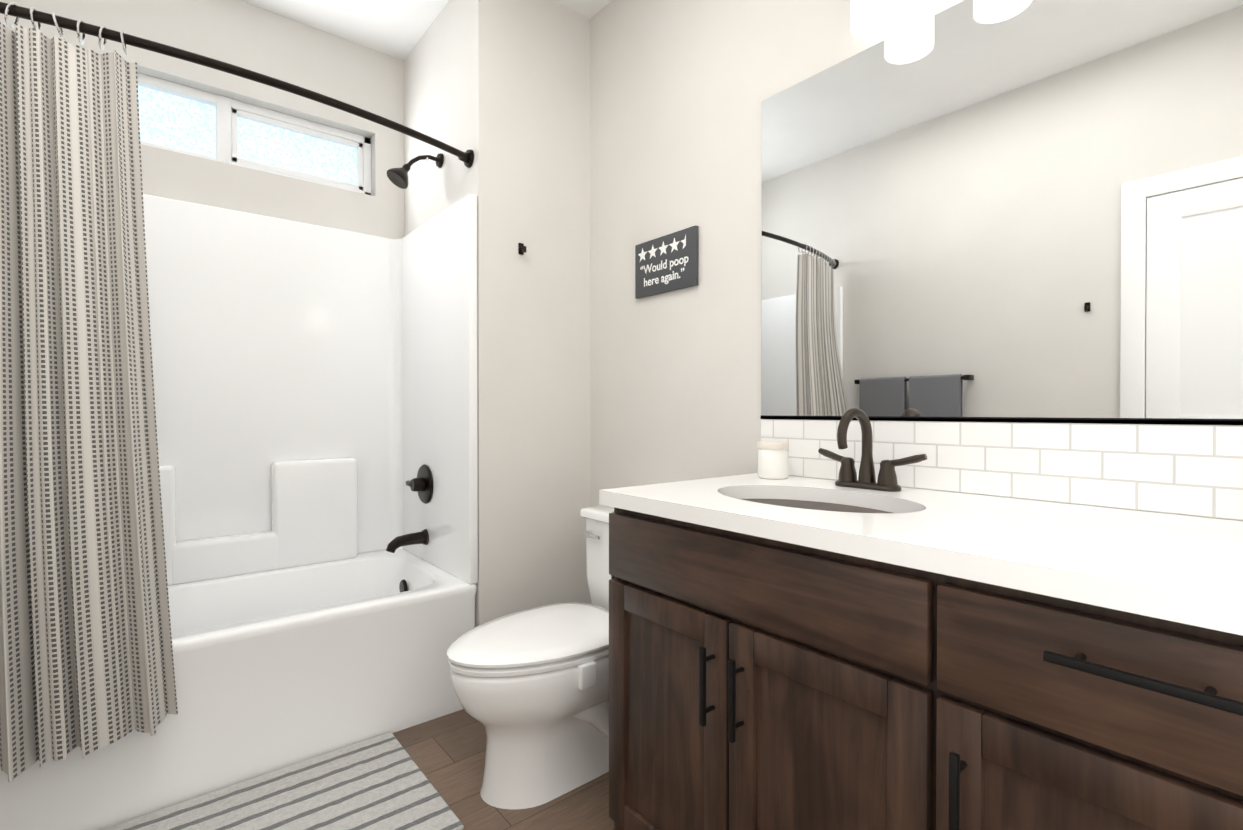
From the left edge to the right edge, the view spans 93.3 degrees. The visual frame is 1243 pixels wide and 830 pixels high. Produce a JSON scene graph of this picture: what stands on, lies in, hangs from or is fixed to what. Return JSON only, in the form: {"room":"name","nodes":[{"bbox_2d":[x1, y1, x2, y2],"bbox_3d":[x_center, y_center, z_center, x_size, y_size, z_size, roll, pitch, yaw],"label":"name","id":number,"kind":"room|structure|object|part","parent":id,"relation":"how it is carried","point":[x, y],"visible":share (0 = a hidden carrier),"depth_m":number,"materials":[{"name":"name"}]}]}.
{"room":"bathroom","nodes":[
{"label":"bathroom","id":0,"kind":"room"},
{"bbox_2d":[0,0,403,238],"bbox_3d":[-1.681,-0.302,2.383,1.524,2.750,0.180,0,1,-39],"label":"wall","id":1,"kind":"structure","parent":0,"point":[245,35],"depth_m":2.42,"materials":[{"name":"paint"}]},
{"bbox_2d":[137,73,370,194],"bbox_3d":[-1.634,-1.152,2.410,1.150,0.290,0.059,0,1,-39],"label":"window","id":2,"kind":"structure","parent":1,"relation":"in","point":[178,118],"depth_m":2.46,"materials":[{"name":"white glass"}]},
{"bbox_2d":[241,0,611,60],"bbox_3d":[-0.463,-1.699,1.283,2.314,0.060,3.410,0,1,-39],"label":"ceiling","id":3,"kind":"structure","parent":0,"point":[397,29],"depth_m":2.47,"materials":[{"name":"paint"}]},
{"bbox_2d":[404,0,589,626],"bbox_3d":[-0.586,-0.304,2.760,0.650,2.750,0.980,0,1,-39],"label":"wall","id":4,"kind":"structure","parent":0,"point":[500,89],"depth_m":2.33,"materials":[{"name":"paint"}]},
{"bbox_2d":[518,243,525,254],"bbox_3d":[-0.381,-0.646,2.269,0.022,0.044,0.034,0,1,-39],"label":"hook","id":5,"kind":"object","parent":4,"relation":"attached to","point":[521,249],"visible":1,"depth_m":2.27,"materials":[{"name":"brown metal"}]},
{"bbox_2d":[392,709,613,829],"bbox_3d":[-0.463,1.111,1.303,2.314,0.060,3.410,0,1,-39],"label":"floor","id":6,"kind":"structure","parent":0,"point":[447,753],"depth_m":1.70,"materials":[{"name":"brown wood"}]},
{"bbox_2d":[0,153,477,829],"bbox_3d":[-1.371,-0.004,2.005,1.520,2.160,0.796,0,1,-39],"label":"tub","id":7,"kind":"object","parent":6,"relation":"on","point":[316,401],"visible":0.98,"depth_m":2.28,"materials":[{"name":"white plastic"}]},
{"bbox_2d":[101,732,463,829],"bbox_3d":[-0.971,1.071,1.434,0.985,0.016,0.578,0,1,-39],"label":"rug","id":8,"kind":"object","parent":6,"relation":"on","point":[381,782],"visible":1,"depth_m":1.61,"materials":[{"name":"white fabric"}]},
{"bbox_2d":[447,505,613,808],"bbox_3d":[-0.147,0.708,1.835,0.813,0.743,0.464,0,1,-39],"label":"toilet","id":9,"kind":"object","parent":6,"relation":"on","point":[531,688],"visible":0.62,"depth_m":1.63,"materials":[{"name":"white ceramic"}]},
{"bbox_2d":[599,489,1242,829],"bbox_3d":[0.564,0.649,1.135,0.648,0.865,1.255,0,1,-39],"label":"bathroom vanity","id":10,"kind":"object","parent":6,"relation":"on","point":[797,653],"depth_m":0.88,"materials":[{"name":"brown wood"}]},
{"bbox_2d":[599,473,1242,620],"bbox_3d":[0.582,0.237,1.128,0.626,0.110,1.241,0,1,-39],"label":"countertop","id":11,"kind":"structure","parent":10,"relation":"on","point":[1194,564],"depth_m":0.92,"materials":[{"name":"white stone"}]},
{"bbox_2d":[757,441,788,478],"bbox_3d":[0.429,0.126,1.662,0.088,0.103,0.088,0,1,-39],"label":"candle","id":12,"kind":"object","parent":11,"relation":"on","point":[772,459],"visible":1,"depth_m":1.63,"materials":[{"name":"white wax"}]},
{"bbox_2d":[818,408,926,490],"bbox_3d":[0.567,0.081,1.415,0.153,0.196,0.276,0,1,-39],"label":"faucet","id":13,"kind":"object","parent":11,"relation":"on","point":[886,480],"visible":1,"depth_m":1.43,"materials":[{"name":"grey metal"}]},
{"bbox_2d":[590,0,1242,603],"bbox_3d":[0.690,-0.296,1.601,0.140,2.750,2.430,0,1,-39],"label":"wall","id":14,"kind":"structure","parent":0,"point":[680,90],"depth_m":2.06,"materials":[{"name":"paint"}]},
{"bbox_2d":[635,225,698,298],"bbox_3d":[0.157,-0.546,2.124,0.018,0.202,0.316,0,1,-39],"label":"sign","id":15,"kind":"object","parent":14,"relation":"attached to","point":[667,263],"visible":1,"depth_m":2.10,"materials":[{"name":"grey"}]},
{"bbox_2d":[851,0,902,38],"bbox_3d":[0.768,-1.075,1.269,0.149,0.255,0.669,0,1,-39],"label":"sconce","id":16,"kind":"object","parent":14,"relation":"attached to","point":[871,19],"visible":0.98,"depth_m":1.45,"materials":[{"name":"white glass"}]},
{"bbox_2d":[761,419,1242,520],"bbox_3d":[0.820,0.098,1.324,0.009,0.164,1.232,0,1,-39],"label":"backsplash","id":17,"kind":"structure","parent":14,"relation":"attached to","point":[1194,470],"depth_m":1.22,"materials":[{"name":"tile"}]},
{"bbox_2d":[761,0,1242,424],"bbox_3d":[0.819,-0.470,1.319,0.010,0.970,1.232,0,1,-39],"label":"mirror","id":18,"kind":"object","parent":14,"relation":"attached to","point":[1002,210],"visible":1,"depth_m":1.27,"materials":[{"name":"clear glass"}]},
{"bbox_3d":[0.819,0.010,1.323,0.010,0.010,1.232,0,1,-39],"label":"frame","id":19,"kind":"part","parent":18,"relation":"part of","materials":[{"name":"black metal"}]},
{"bbox_3d":[-1.305,-0.289,0.606,0.140,2.750,3.410,0,1,-39],"label":"wall","id":20,"kind":"structure","parent":0,"visible":0},
{"bbox_2d":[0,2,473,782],"bbox_3d":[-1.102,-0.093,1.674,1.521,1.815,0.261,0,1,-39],"label":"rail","id":21,"kind":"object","parent":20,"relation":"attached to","point":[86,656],"visible":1,"depth_m":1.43,"materials":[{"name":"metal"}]},
{"bbox_2d":[0,22,177,782],"bbox_3d":[-1.415,-0.052,1.388,0.578,1.736,0.213,0,1,-39],"label":"shower curtain","id":22,"kind":"object","parent":21,"relation":"hanging from","point":[87,662],"depth_m":1.43,"materials":[{"name":"fabric"}]}
]}

